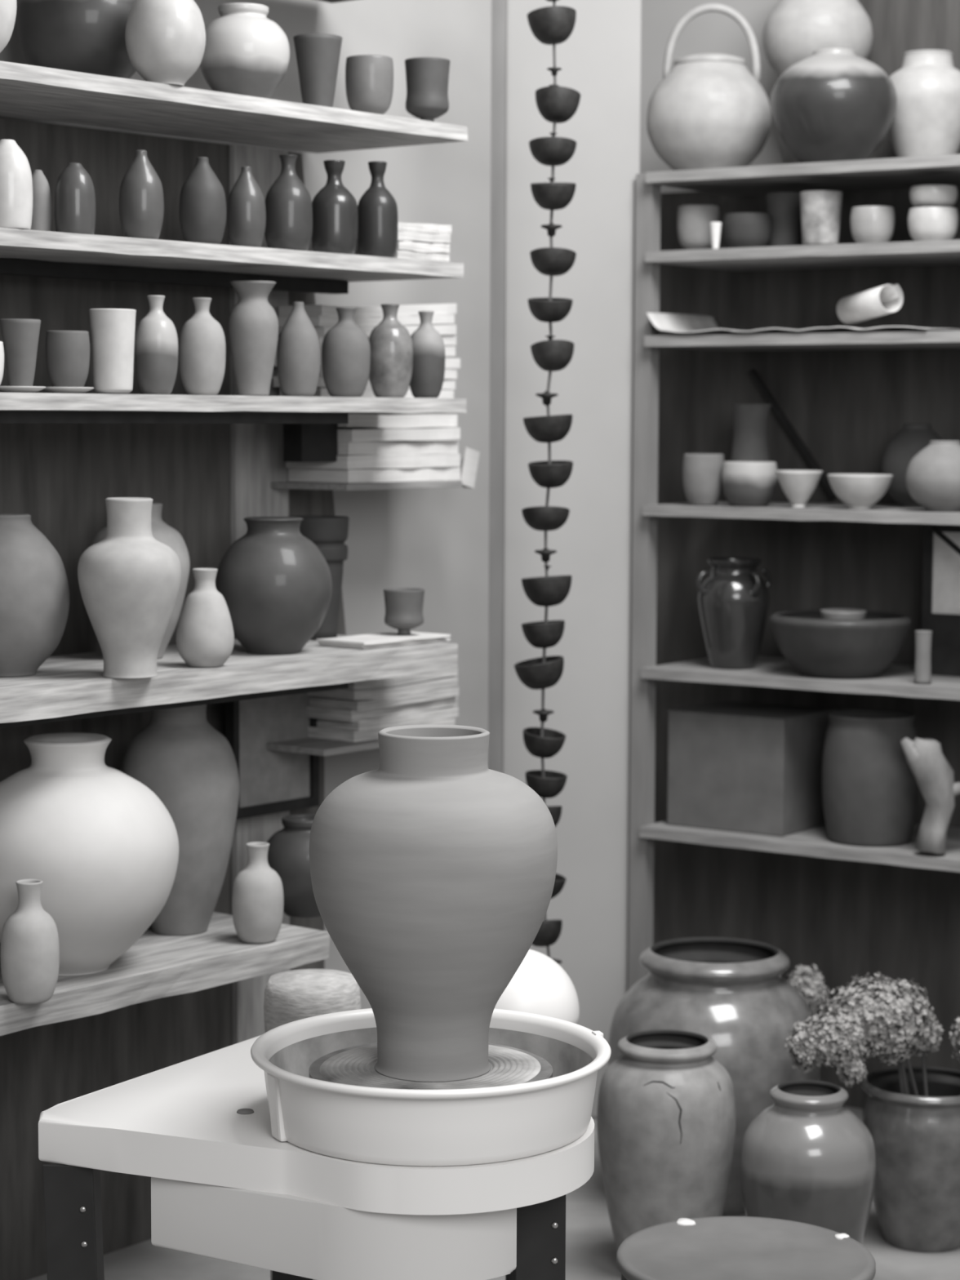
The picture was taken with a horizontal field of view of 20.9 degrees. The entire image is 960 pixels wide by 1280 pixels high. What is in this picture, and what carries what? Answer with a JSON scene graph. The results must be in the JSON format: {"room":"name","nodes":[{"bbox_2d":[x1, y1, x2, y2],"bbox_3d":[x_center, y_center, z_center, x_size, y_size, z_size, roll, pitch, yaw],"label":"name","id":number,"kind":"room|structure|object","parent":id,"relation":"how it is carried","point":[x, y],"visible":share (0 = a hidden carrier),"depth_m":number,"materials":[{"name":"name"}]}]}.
{"room":"art studio","nodes":[
{"label":"art studio","id":0,"kind":"room"},
{"bbox_2d":[0,0,491,1008],"bbox_3d":[-1.285,-0.397,3.060,0.100,2.800,4.004,4,6,39],"label":"wall","id":1,"kind":"structure","parent":0,"point":[434,540],"depth_m":4.44,"materials":[{"name":"paint"}]},
{"bbox_2d":[0,911,329,1035],"bbox_3d":[-0.785,0.486,3.380,0.314,0.041,1.419,4,6,39],"label":"wall shelf","id":2,"kind":"object","parent":1,"relation":"attached to","point":[157,966],"visible":0.61,"depth_m":3.62,"materials":[{"name":"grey wood"}]},
{"bbox_2d":[0,879,59,1004],"bbox_3d":[-0.582,0.389,3.367,0.075,0.156,0.075,0,5,0],"label":"bottle","id":3,"kind":"object","parent":2,"relation":"on","point":[29,950],"visible":1,"depth_m":3.34,"materials":[{"name":"ceramic"}]},
{"bbox_2d":[0,733,178,976],"bbox_3d":[-0.562,0.291,3.560,0.299,0.318,0.299,0,5,-5],"label":"jar","id":4,"kind":"object","parent":2,"relation":"on","point":[103,847],"visible":0.92,"depth_m":3.46,"materials":[{"name":"ceramic"}]},
{"bbox_2d":[120,704,239,935],"bbox_3d":[-0.442,0.254,3.822,0.176,0.348,0.176,-1,5,-13],"label":"storage jar","id":5,"kind":"object","parent":2,"relation":"on","point":[190,766],"visible":0.74,"depth_m":3.77,"materials":[{"name":"ceramic"}]},
{"bbox_2d":[231,841,283,943],"bbox_3d":[-0.321,0.364,3.758,0.074,0.141,0.074,0,5,0],"label":"bottle","id":6,"kind":"object","parent":2,"relation":"on","point":[257,895],"visible":1,"depth_m":3.73,"materials":[{"name":"ceramic"}]},
{"bbox_2d":[266,813,320,917],"bbox_3d":[-0.265,0.343,3.962,0.137,0.148,0.137,0,5,0],"label":"storage jar","id":7,"kind":"object","parent":2,"relation":"on","point":[288,851],"visible":0.48,"depth_m":3.91,"materials":[{"name":"ceramic"}]},
{"bbox_2d":[0,117,346,1279],"bbox_3d":[-0.797,0.115,3.617,0.014,1.689,1.817,4,6,39],"label":"shelf back panel","id":8,"kind":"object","parent":1,"relation":"attached to","point":[62,476],"depth_m":3.87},
{"bbox_2d":[0,634,457,728],"bbox_3d":[-0.693,0.079,3.458,0.313,0.057,1.708,4,6,39],"label":"wall shelf","id":9,"kind":"object","parent":1,"relation":"attached to","point":[68,686],"visible":0.76,"depth_m":3.64,"materials":[{"name":"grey wood"}]},
{"bbox_2d":[0,513,69,676],"bbox_3d":[-0.636,-0.062,3.499,0.167,0.215,0.167,3,6,28],"label":"jar","id":10,"kind":"object","parent":9,"relation":"on","point":[34,590],"visible":1,"depth_m":3.45,"materials":[{"name":"ceramic"}]},
{"bbox_2d":[77,497,181,678],"bbox_3d":[-0.469,-0.071,3.483,0.142,0.238,0.142,0,5,0],"label":"vase","id":11,"kind":"object","parent":9,"relation":"on","point":[129,580],"visible":1,"depth_m":3.44,"materials":[{"name":"ceramic"}]},
{"bbox_2d":[90,502,190,658],"bbox_3d":[-0.491,-0.086,3.746,0.146,0.223,0.146,0,5,0],"label":"vase","id":12,"kind":"object","parent":9,"relation":"on","point":[163,533],"visible":0.24,"depth_m":3.72,"materials":[{"name":"ceramic"}]},
{"bbox_2d":[176,568,234,667],"bbox_3d":[-0.383,-0.032,3.631,0.081,0.136,0.080,0,5,0],"label":"bottle","id":13,"kind":"object","parent":9,"relation":"on","point":[205,636],"visible":1,"depth_m":3.60,"materials":[{"name":"ceramic"}]},
{"bbox_2d":[215,516,332,654],"bbox_3d":[-0.305,-0.081,3.846,0.172,0.199,0.173,0,5,2],"label":"storage jar","id":14,"kind":"object","parent":9,"relation":"on","point":[275,584],"visible":0.98,"depth_m":3.79,"materials":[{"name":"ceramic"}]},
{"bbox_2d":[289,515,349,639],"bbox_3d":[-0.253,-0.098,4.084,0.096,0.191,0.097,0,5,0],"label":"flower pot","id":15,"kind":"object","parent":9,"relation":"on","point":[329,534],"visible":0.52,"depth_m":4.05,"materials":[{"name":"ceramic"}]},
{"bbox_2d":[316,631,450,648],"bbox_3d":[-0.144,0.000,4.012,0.098,0.011,0.211,4,6,39],"label":"paper stack","id":16,"kind":"object","parent":9,"relation":"on","point":[367,641],"visible":0.99,"depth_m":3.97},
{"bbox_2d":[383,587,424,634],"bbox_3d":[-0.118,-0.044,4.032,0.064,0.070,0.064,0,5,0],"label":"tea cup","id":17,"kind":"object","parent":16,"relation":"on","point":[403,606],"visible":1,"depth_m":4.01,"materials":[{"name":"ceramic"}]},
{"bbox_2d":[0,227,463,293],"bbox_3d":[-0.688,-0.509,3.413,0.311,0.043,1.719,4,6,39],"label":"wall shelf","id":18,"kind":"object","parent":1,"relation":"attached to","point":[23,252],"visible":1,"depth_m":3.67,"materials":[{"name":"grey wood"}]},
{"bbox_2d":[0,138,32,229],"bbox_3d":[-0.600,-0.579,3.310,0.063,0.113,0.063,0,5,0],"label":"bottle","id":19,"kind":"object","parent":18,"relation":"on","point":[15,175],"visible":0.98,"depth_m":3.29,"materials":[{"name":"ceramic"}]},
{"bbox_2d":[54,162,95,234],"bbox_3d":[-0.530,-0.577,3.406,0.054,0.093,0.054,0,5,0],"label":"bottle","id":20,"kind":"object","parent":18,"relation":"on","point":[74,193],"visible":0.92,"depth_m":3.39,"materials":[{"name":"ceramic"}]},
{"bbox_2d":[119,150,164,239],"bbox_3d":[-0.455,-0.598,3.501,0.060,0.120,0.060,0,5,0],"label":"bottle","id":21,"kind":"object","parent":18,"relation":"on","point":[141,199],"visible":0.98,"depth_m":3.48,"materials":[{"name":"ceramic"}]},
{"bbox_2d":[178,156,226,244],"bbox_3d":[-0.383,-0.606,3.594,0.065,0.120,0.065,0,5,0],"label":"bottle","id":22,"kind":"object","parent":18,"relation":"on","point":[202,202],"visible":0.94,"depth_m":3.57,"materials":[{"name":"ceramic"}]},
{"bbox_2d":[226,166,266,247],"bbox_3d":[-0.328,-0.608,3.660,0.055,0.114,0.055,0,5,0],"label":"bottle","id":23,"kind":"object","parent":18,"relation":"on","point":[246,209],"visible":0.96,"depth_m":3.64,"materials":[{"name":"ceramic"}]},
{"bbox_2d":[264,154,312,250],"bbox_3d":[-0.275,-0.626,3.733,0.070,0.137,0.070,0,5,0],"label":"bottle","id":24,"kind":"object","parent":18,"relation":"on","point":[288,202],"visible":0.97,"depth_m":3.71,"materials":[{"name":"ceramic"}]},
{"bbox_2d":[311,160,358,254],"bbox_3d":[-0.213,-0.632,3.809,0.069,0.137,0.069,0,5,0],"label":"bottle","id":25,"kind":"object","parent":18,"relation":"on","point":[335,208],"visible":0.94,"depth_m":3.79,"materials":[{"name":"ceramic"}]},
{"bbox_2d":[357,160,398,257],"bbox_3d":[-0.153,-0.640,3.876,0.062,0.142,0.062,0,5,0],"label":"bottle","id":26,"kind":"object","parent":18,"relation":"on","point":[377,208],"visible":0.97,"depth_m":3.85,"materials":[{"name":"ceramic"}]},
{"bbox_2d":[307,222,451,262],"bbox_3d":[-0.164,-0.610,4.013,0.216,0.059,0.133,4,6,39],"label":"paper stack","id":27,"kind":"object","parent":18,"relation":"on","point":[416,241],"visible":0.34,"depth_m":3.95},
{"bbox_2d":[0,392,466,423],"bbox_3d":[-0.685,-0.306,3.433,0.312,0.039,1.727,4,6,39],"label":"wall shelf","id":28,"kind":"object","parent":1,"relation":"attached to","point":[15,407],"visible":0.99,"depth_m":3.58,"materials":[{"name":"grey wood"}]},
{"bbox_2d":[0,386,45,392],"bbox_3d":[-0.595,-0.324,3.369,0.066,0.008,0.066,0,5,0],"label":"saucer","id":29,"kind":"object","parent":28,"relation":"on","point":[4,388],"visible":1,"depth_m":3.35,"materials":[{"name":"ceramic"}]},
{"bbox_2d":[0,318,40,386],"bbox_3d":[-0.594,-0.370,3.367,0.053,0.089,0.053,0,5,0],"label":"cup","id":30,"kind":"object","parent":29,"relation":"on","point":[20,336],"visible":0.96,"depth_m":3.35,"materials":[{"name":"ceramic"}]},
{"bbox_2d":[43,386,93,393],"bbox_3d":[-0.543,-0.329,3.433,0.068,0.008,0.068,0,5,0],"label":"saucer","id":31,"kind":"object","parent":28,"relation":"on","point":[52,389],"visible":0.9,"depth_m":3.41,"materials":[{"name":"ceramic"}]},
{"bbox_2d":[44,330,89,386],"bbox_3d":[-0.543,-0.368,3.430,0.058,0.077,0.058,0,5,0],"label":"cup","id":32,"kind":"object","parent":31,"relation":"on","point":[67,352],"visible":0.93,"depth_m":3.41,"materials":[{"name":"ceramic"}]},
{"bbox_2d":[88,308,136,393],"bbox_3d":[-0.489,-0.384,3.467,0.062,0.111,0.062,0,5,0],"label":"beaker","id":33,"kind":"object","parent":28,"relation":"on","point":[112,330],"visible":1,"depth_m":3.44,"materials":[{"name":"ceramic"}]},
{"bbox_2d":[134,295,177,394],"bbox_3d":[-0.440,-0.401,3.541,0.059,0.133,0.058,0,5,0],"label":"bottle","id":34,"kind":"object","parent":28,"relation":"on","point":[156,339],"visible":1,"depth_m":3.52,"materials":[{"name":"ceramic"}]},
{"bbox_2d":[178,297,225,395],"bbox_3d":[-0.385,-0.407,3.613,0.065,0.134,0.065,0,5,0],"label":"bottle","id":35,"kind":"object","parent":28,"relation":"on","point":[202,341],"visible":1,"depth_m":3.59,"materials":[{"name":"ceramic"}]},
{"bbox_2d":[227,280,278,395],"bbox_3d":[-0.322,-0.427,3.695,0.072,0.160,0.072,0,5,0],"label":"vase","id":36,"kind":"object","parent":28,"relation":"on","point":[252,322],"visible":1,"depth_m":3.67,"materials":[{"name":"ceramic"}]},
{"bbox_2d":[276,302,319,395],"bbox_3d":[-0.262,-0.420,3.762,0.063,0.135,0.063,0,5,0],"label":"bottle","id":37,"kind":"object","parent":28,"relation":"on","point":[298,352],"visible":0.98,"depth_m":3.74,"materials":[{"name":"ceramic"}]},
{"bbox_2d":[283,412,337,462],"bbox_3d":[-0.264,-0.316,4.056,0.042,0.076,0.095,4,6,39],"label":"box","id":38,"kind":"object","parent":28,"relation":"attached to","point":[302,442],"visible":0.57,"depth_m":4.03,"materials":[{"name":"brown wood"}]},
{"bbox_2d":[321,307,370,396],"bbox_3d":[-0.198,-0.425,3.849,0.072,0.131,0.072,0,5,0],"label":"bottle","id":39,"kind":"object","parent":28,"relation":"on","point":[345,347],"visible":0.99,"depth_m":3.82,"materials":[{"name":"ceramic"}]},
{"bbox_2d":[273,303,460,398],"bbox_3d":[-0.179,-0.469,4.199,0.096,0.158,0.346,4,6,39],"label":"paper stack","id":40,"kind":"object","parent":28,"relation":"on","point":[323,317],"visible":0.23,"depth_m":4.15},
{"bbox_2d":[368,303,413,397],"bbox_3d":[-0.135,-0.435,3.922,0.069,0.139,0.068,0,5,0],"label":"bottle","id":41,"kind":"object","parent":28,"relation":"on","point":[391,364],"visible":0.99,"depth_m":3.90,"materials":[{"name":"ceramic"}]},
{"bbox_2d":[409,311,444,397],"bbox_3d":[-0.083,-0.437,3.989,0.059,0.132,0.059,0,5,0],"label":"bottle","id":42,"kind":"object","parent":28,"relation":"on","point":[427,380],"visible":0.94,"depth_m":3.97,"materials":[{"name":"ceramic"}]},
{"bbox_2d":[0,61,467,153],"bbox_3d":[-0.684,-0.725,3.397,0.312,0.023,1.727,4,6,39],"label":"wall shelf","id":43,"kind":"object","parent":1,"relation":"attached to","point":[27,91],"visible":1,"depth_m":3.67,"materials":[{"name":"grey wood"}]},
{"bbox_2d":[16,0,136,79],"bbox_3d":[-0.547,-0.858,3.596,0.182,0.207,0.182,0,5,0],"label":"jar","id":44,"kind":"object","parent":43,"relation":"on","point":[83,36],"visible":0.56,"depth_m":3.52,"materials":[{"name":"ceramic"}]},
{"bbox_2d":[124,0,205,86],"bbox_3d":[-0.422,-0.814,3.497,0.107,0.139,0.108,0,5,0],"label":"jar","id":45,"kind":"object","parent":43,"relation":"on","point":[166,39],"visible":0.91,"depth_m":3.46,"materials":[{"name":"ceramic"}]},
{"bbox_2d":[200,2,289,98],"bbox_3d":[-0.335,-0.829,3.692,0.130,0.136,0.131,0,5,0],"label":"jar","id":46,"kind":"object","parent":43,"relation":"on","point":[246,52],"visible":0.88,"depth_m":3.65,"materials":[{"name":"ceramic"}]},
{"bbox_2d":[293,33,342,107],"bbox_3d":[-0.236,-0.825,3.800,0.072,0.109,0.072,0,5,0],"label":"tumbler","id":47,"kind":"object","parent":43,"relation":"on","point":[317,55],"visible":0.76,"depth_m":3.78,"materials":[{"name":"ceramic"}]},
{"bbox_2d":[345,54,393,114],"bbox_3d":[-0.164,-0.821,3.873,0.072,0.089,0.072,0,5,0],"label":"cup","id":48,"kind":"object","parent":43,"relation":"on","point":[369,78],"visible":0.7,"depth_m":3.84,"materials":[{"name":"ceramic"}]},
{"bbox_2d":[404,57,450,121],"bbox_3d":[-0.080,-0.832,3.962,0.070,0.098,0.069,0,5,0],"label":"tea cup","id":49,"kind":"object","parent":43,"relation":"on","point":[427,78],"visible":0.9,"depth_m":3.94,"materials":[{"name":"ceramic"}]},
{"bbox_2d":[229,144,289,1044],"bbox_3d":[-0.349,0.072,4.144,0.011,1.689,0.121,4,6,39],"label":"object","id":50,"kind":"structure","parent":1,"relation":"attached to","point":[256,450],"depth_m":4.12,"materials":[{"name":"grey wood"}]},
{"bbox_2d":[225,693,319,819],"bbox_3d":[-0.326,0.158,4.111,0.018,0.231,0.194,4,6,39],"label":"framed canvas","id":51,"kind":"object","parent":1,"relation":"attached to","point":[271,781],"visible":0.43,"depth_m":4.11,"materials":[{"name":"black wood"}]},
{"bbox_2d":[266,737,379,755],"bbox_3d":[-0.207,0.159,4.206,0.185,0.010,0.333,4,6,39],"label":"wall ledge","id":52,"kind":"object","parent":1,"relation":"attached to","point":[309,745],"visible":0.24,"depth_m":4.08,"materials":[{"name":"grey wood"}]},
{"bbox_2d":[306,666,458,742],"bbox_3d":[-0.167,0.098,4.246,0.140,0.103,0.265,4,6,39],"label":"paper stack","id":53,"kind":"object","parent":52,"relation":"on","point":[357,713],"visible":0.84,"depth_m":4.16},
{"bbox_2d":[270,480,462,490],"bbox_3d":[-0.189,-0.250,4.192,0.185,0.010,0.280,4,6,39],"label":"wall ledge","id":54,"kind":"object","parent":1,"relation":"attached to","point":[418,484],"visible":0.84,"depth_m":4.10,"materials":[{"name":"grey wood"}]},
{"bbox_2d":[285,413,460,483],"bbox_3d":[-0.167,-0.311,4.209,0.140,0.108,0.280,4,6,39],"label":"paper stack","id":55,"kind":"object","parent":54,"relation":"on","point":[390,447],"visible":0.82,"depth_m":4.14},
{"bbox_2d":[28,1106,959,1279],"bbox_3d":[-0.005,1.124,2.354,7.000,0.100,8.500,0,5,0],"label":"floor","id":56,"kind":"structure","parent":0,"point":[591,1251],"depth_m":3.95,"materials":[{"name":"concrete"}]},
{"bbox_2d":[263,968,360,1279],"bbox_3d":[-0.225,0.709,3.493,0.130,0.531,0.130,0,5,0],"label":"stool","id":57,"kind":"object","parent":56,"relation":"on","point":[290,996],"visible":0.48,"depth_m":3.43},
{"bbox_2d":[38,1008,611,1279],"bbox_3d":[-0.112,0.727,3.035,0.606,0.574,0.576,3,6,30],"label":"wheel","id":58,"kind":"object","parent":56,"relation":"on","point":[284,1150],"visible":0.84,"depth_m":2.82,"materials":[{"name":"white plastic"}]},
{"bbox_2d":[309,724,557,1081],"bbox_3d":[-0.052,0.288,2.892,0.275,0.378,0.275,1,5,4],"label":"vase","id":59,"kind":"object","parent":58,"relation":"on","point":[433,868],"visible":1,"depth_m":2.80,"materials":[{"name":"ceramic"}]},
{"bbox_2d":[505,1268,515,1279],"bbox_3d":[0.048,0.749,3.576,0.159,0.442,0.160,0,5,0],"label":"stool","id":60,"kind":"object","parent":56,"relation":"on","point":[512,1276],"visible":0.02,"depth_m":3.51,"materials":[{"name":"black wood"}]},
{"bbox_2d":[494,949,579,1023],"bbox_3d":[0.050,0.475,3.553,0.173,0.108,0.173,0,5,0],"label":"sphere","id":61,"kind":"object","parent":60,"relation":"on","point":[540,985],"visible":0.45,"depth_m":3.49,"materials":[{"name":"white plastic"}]},
{"bbox_2d":[596,1029,736,1249],"bbox_3d":[0.277,0.768,3.879,0.206,0.352,0.206,0,5,0],"label":"storage jar","id":62,"kind":"object","parent":56,"relation":"on","point":[666,1115],"visible":0.96,"depth_m":3.80,"materials":[{"name":"ceramic"}]},
{"bbox_2d":[607,937,820,1216],"bbox_3d":[0.379,0.707,4.225,0.345,0.415,0.342,0,5,0],"label":"storage jar","id":63,"kind":"object","parent":56,"relation":"on","point":[732,993],"visible":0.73,"depth_m":4.10,"materials":[{"name":"ceramic"}]},
{"bbox_2d":[616,1216,875,1279],"bbox_3d":[0.336,0.885,3.307,0.327,0.217,0.326,0,5,0],"label":"stool","id":64,"kind":"object","parent":56,"relation":"on","point":[712,1247],"visible":1,"depth_m":3.32,"materials":[{"name":"ceramic"}]},
{"bbox_2d":[628,154,959,1108],"bbox_3d":[0.830,0.044,4.469,1.551,1.699,0.357,4,6,34],"label":"shelving unit","id":65,"kind":"object","parent":56,"relation":"on","point":[843,910],"visible":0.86,"depth_m":4.72,"materials":[{"name":"grey wood"}]},
{"bbox_2d":[677,204,719,249],"bbox_3d":[0.386,-0.726,4.602,0.075,0.081,0.074,0,5,0],"label":"cup","id":66,"kind":"object","parent":65,"relation":"on","point":[694,232],"visible":0.82,"depth_m":4.57,"materials":[{"name":"ceramic"}]},
{"bbox_2d":[682,453,724,505],"bbox_3d":[0.394,-0.283,4.596,0.074,0.090,0.074,0,5,0],"label":"cup","id":67,"kind":"object","parent":65,"relation":"on","point":[701,473],"visible":1,"depth_m":4.57,"materials":[{"name":"ceramic"}]},
{"bbox_2d":[646,3,771,170],"bbox_3d":[0.406,-0.974,4.608,0.219,0.300,0.220,0,5,2],"label":"pot","id":68,"kind":"object","parent":65,"relation":"on","point":[708,110],"visible":0.91,"depth_m":4.54,"materials":[{"name":"ceramic"}]},
{"bbox_2d":[696,557,771,669],"bbox_3d":[0.451,-0.048,4.629,0.128,0.193,0.128,1,5,9],"label":"jar","id":69,"kind":"object","parent":65,"relation":"on","point":[733,600],"visible":1,"depth_m":4.58,"materials":[{"name":"ceramic"}]},
{"bbox_2d":[723,212,772,248],"bbox_3d":[0.466,-0.710,4.531,0.085,0.062,0.085,0,5,0],"label":"cup","id":70,"kind":"object","parent":65,"relation":"on","point":[740,229],"visible":0.8,"depth_m":4.50,"materials":[{"name":"ceramic"}]},
{"bbox_2d":[721,461,777,506],"bbox_3d":[0.471,-0.273,4.552,0.097,0.077,0.097,0,5,0],"label":"bowl","id":71,"kind":"object","parent":65,"relation":"on","point":[744,483],"visible":1,"depth_m":4.51,"materials":[{"name":"ceramic"}]},
{"bbox_2d":[730,404,771,503],"bbox_3d":[0.487,-0.335,4.687,0.076,0.178,0.075,0,5,0],"label":"vase","id":72,"kind":"object","parent":65,"relation":"on","point":[750,437],"visible":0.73,"depth_m":4.66,"materials":[{"name":"ceramic"}]},
{"bbox_2d":[666,700,836,836],"bbox_3d":[0.489,0.228,4.686,0.234,0.206,0.202,4,6,34],"label":"cardboard box","id":73,"kind":"object","parent":65,"relation":"on","point":[733,766],"visible":0.88,"depth_m":4.61,"materials":[{"name":"cardboard"}]},
{"bbox_2d":[765,191,801,246],"bbox_3d":[0.534,-0.731,4.558,0.070,0.100,0.070,0,5,0],"label":"cup","id":74,"kind":"object","parent":65,"relation":"on","point":[784,208],"visible":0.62,"depth_m":4.53,"materials":[{"name":"ceramic"}]},
{"bbox_2d":[646,312,959,334],"bbox_3d":[0.582,-0.551,4.520,0.533,0.039,0.250,4,6,34],"label":"paper sheet","id":75,"kind":"object","parent":65,"relation":"on","point":[673,322],"visible":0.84,"depth_m":4.57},
{"bbox_2d":[836,284,903,324],"bbox_3d":[0.658,-0.567,4.397,0.051,0.065,0.126,-2,6,-28],"label":"paper roll","id":76,"kind":"object","parent":75,"relation":"on","point":[886,299],"visible":1,"depth_m":4.38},
{"bbox_2d":[762,0,872,164],"bbox_3d":[0.600,-1.013,4.632,0.194,0.375,0.194,-3,6,-31],"label":"vase","id":77,"kind":"object","parent":65,"relation":"on","point":[793,29],"visible":0.44,"depth_m":4.55,"materials":[{"name":"ceramic"}]},
{"bbox_2d":[799,190,842,244],"bbox_3d":[0.580,-0.716,4.433,0.073,0.092,0.074,0,5,0],"label":"cup","id":78,"kind":"object","parent":65,"relation":"on","point":[820,210],"visible":0.83,"depth_m":4.40,"materials":[{"name":"ceramic"}]},
{"bbox_2d":[770,47,897,163],"bbox_3d":[0.602,-0.906,4.437,0.214,0.196,0.214,1,5,13],"label":"jar","id":79,"kind":"object","parent":65,"relation":"on","point":[834,104],"visible":0.91,"depth_m":4.36,"materials":[{"name":"ceramic"}]},
{"bbox_2d":[769,609,911,678],"bbox_3d":[0.622,0.008,4.505,0.243,0.104,0.244,0,5,0],"label":"basin","id":80,"kind":"object","parent":65,"relation":"on","point":[815,646],"visible":0.95,"depth_m":4.42,"materials":[{"name":"ceramic"}]},
{"bbox_2d":[826,473,893,509],"bbox_3d":[0.647,-0.253,4.435,0.111,0.058,0.110,0,5,0],"label":"bowl","id":81,"kind":"object","parent":65,"relation":"on","point":[856,491],"visible":1,"depth_m":4.40,"materials":[{"name":"ceramic"}]},
{"bbox_2d":[822,708,918,846],"bbox_3d":[0.675,0.237,4.502,0.167,0.221,0.167,0,5,0],"label":"storage jar","id":82,"kind":"object","parent":65,"relation":"on","point":[870,789],"visible":0.94,"depth_m":4.44,"materials":[{"name":"ceramic"}]},
{"bbox_2d":[849,205,894,243],"bbox_3d":[0.662,-0.698,4.391,0.075,0.064,0.075,0,5,0],"label":"bowl","id":83,"kind":"object","parent":65,"relation":"on","point":[868,224],"visible":0.87,"depth_m":4.36,"materials":[{"name":"ceramic"}]},
{"bbox_2d":[880,423,942,506],"bbox_3d":[0.761,-0.304,4.542,0.121,0.144,0.121,0,5,0],"label":"jar","id":84,"kind":"object","parent":65,"relation":"on","point":[897,455],"visible":0.64,"depth_m":4.51,"materials":[{"name":"ceramic"}]},
{"bbox_2d":[888,49,959,157],"bbox_3d":[0.774,-0.914,4.509,0.156,0.202,0.156,0,5,0],"label":"jar","id":85,"kind":"object","parent":65,"relation":"on","point":[926,122],"visible":0.8,"depth_m":4.45,"materials":[{"name":"ceramic"}]},
{"bbox_2d":[901,737,959,855],"bbox_3d":[0.769,0.261,4.359,0.130,0.198,0.062,0,5,0],"label":"driftwood","id":86,"kind":"object","parent":65,"relation":"on","point":[933,775],"visible":1,"depth_m":4.34,"materials":[{"name":"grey wood"}]},
{"bbox_2d":[905,440,959,511],"bbox_3d":[0.775,-0.274,4.344,0.128,0.117,0.128,0,5,0],"label":"jar","id":87,"kind":"object","parent":65,"relation":"on","point":[932,477],"visible":1,"depth_m":4.30,"materials":[{"name":"ceramic"}]},
{"bbox_2d":[907,206,958,240],"bbox_3d":[0.754,-0.689,4.334,0.084,0.058,0.084,0,5,0],"label":"bowl","id":88,"kind":"object","parent":65,"relation":"on","point":[924,223],"visible":0.8,"depth_m":4.30,"materials":[{"name":"ceramic"}]},
{"bbox_2d":[921,524,959,675],"bbox_3d":[0.847,-0.068,4.480,0.178,0.262,0.018,4,6,34],"label":"framed picture","id":89,"kind":"object","parent":65,"relation":"on","point":[940,615],"visible":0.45,"depth_m":4.51,"materials":[{"name":"wood"}]},
{"bbox_2d":[740,1080,875,1244],"bbox_3d":[0.478,0.801,3.801,0.196,0.300,0.196,1,5,6],"label":"storage jar","id":90,"kind":"object","parent":56,"relation":"on","point":[806,1157],"visible":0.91,"depth_m":3.73,"materials":[{"name":"ceramic"}]},
{"bbox_2d":[861,1066,959,1253],"bbox_3d":[0.690,0.807,4.033,0.203,0.252,0.203,1,5,13],"label":"flower pot","id":91,"kind":"object","parent":56,"relation":"on","point":[916,1198],"visible":0.94,"depth_m":3.96,"materials":[{"name":"ceramic"}]},
{"bbox_2d":[784,971,943,1096],"bbox_3d":[0.604,0.691,3.995,0.174,0.370,0.282,5,7,44],"label":"dried flowers","id":92,"kind":"object","parent":91,"relation":"in","point":[853,1029],"visible":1,"depth_m":3.93,"materials":[{"name":"grey plant"}]},
{"bbox_2d":[502,0,641,1118],"bbox_3d":[0.152,-0.528,4.667,0.244,2.800,0.120,-1,5,-11],"label":"wall","id":93,"kind":"structure","parent":0,"point":[590,702],"depth_m":4.63,"materials":[{"name":"paint"}]},
{"bbox_2d":[488,0,506,773],"bbox_3d":[0.024,-0.524,4.613,0.040,2.800,0.056,-1,5,-11],"label":"trim","id":94,"kind":"structure","parent":93,"relation":"attached to","point":[498,102],"depth_m":4.59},
{"bbox_2d":[640,0,783,193],"bbox_3d":[1.321,-0.500,4.395,2.913,2.800,0.101,4,6,34],"label":"wall","id":95,"kind":"structure","parent":0,"point":[717,33],"depth_m":4.91,"materials":[{"name":"paint"}]},
{"bbox_2d":[514,0,581,964],"bbox_3d":[0.107,-0.387,4.205,0.095,1.847,0.098,3,6,29],"label":"hanging chain","id":96,"kind":"object","parent":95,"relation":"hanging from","point":[553,25],"visible":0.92,"depth_m":4.18,"materials":[{"name":"metal"}]},
{"bbox_2d":[514,655,564,689],"bbox_3d":[0.099,0.056,4.240,0.082,0.047,0.083,-13,7,-26],"label":"cup","id":97,"kind":"object","parent":96,"relation":"on","point":[543,673],"depth_m":4.21,"materials":[{"name":"metal"}]},
{"bbox_2d":[521,574,572,606],"bbox_3d":[0.110,-0.079,4.230,0.082,0.048,0.082,-4,2,-6],"label":"cup","id":98,"kind":"object","parent":96,"relation":"on","point":[544,591],"depth_m":4.20,"materials":[{"name":"metal"}]},
{"bbox_2d":[523,413,572,443],"bbox_3d":[0.111,-0.340,4.206,0.081,0.043,0.081,-5,4,-15],"label":"cup","id":99,"kind":"object","parent":96,"relation":"on","point":[548,428],"depth_m":4.18,"materials":[{"name":"metal"}]},
{"bbox_2d":[526,5,576,44],"bbox_3d":[0.116,-0.976,4.155,0.078,0.049,0.079,-3,-3,-31],"label":"cup","id":100,"kind":"object","parent":96,"relation":"on","point":[550,25],"depth_m":4.13,"materials":[{"name":"metal"}]},
{"bbox_2d":[530,339,573,371],"bbox_3d":[0.118,-0.456,4.201,0.072,0.042,0.071,1,-9,-27],"label":"cup","id":101,"kind":"object","parent":96,"relation":"on","point":[550,355],"depth_m":4.18,"materials":[{"name":"metal"}]},
{"bbox_2d":[535,85,581,123],"bbox_3d":[0.123,-0.852,4.167,0.073,0.047,0.073,4,-7,4],"label":"cup","id":102,"kind":"object","parent":96,"relation":"on","point":[556,104],"depth_m":4.14,"materials":[{"name":"metal"}]},
{"bbox_2d":[857,0,959,159],"bbox_3d":[1.573,-1.319,4.076,2.223,1.110,0.032,4,6,34],"label":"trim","id":103,"kind":"structure","parent":95,"relation":"attached to","point":[900,27],"depth_m":4.63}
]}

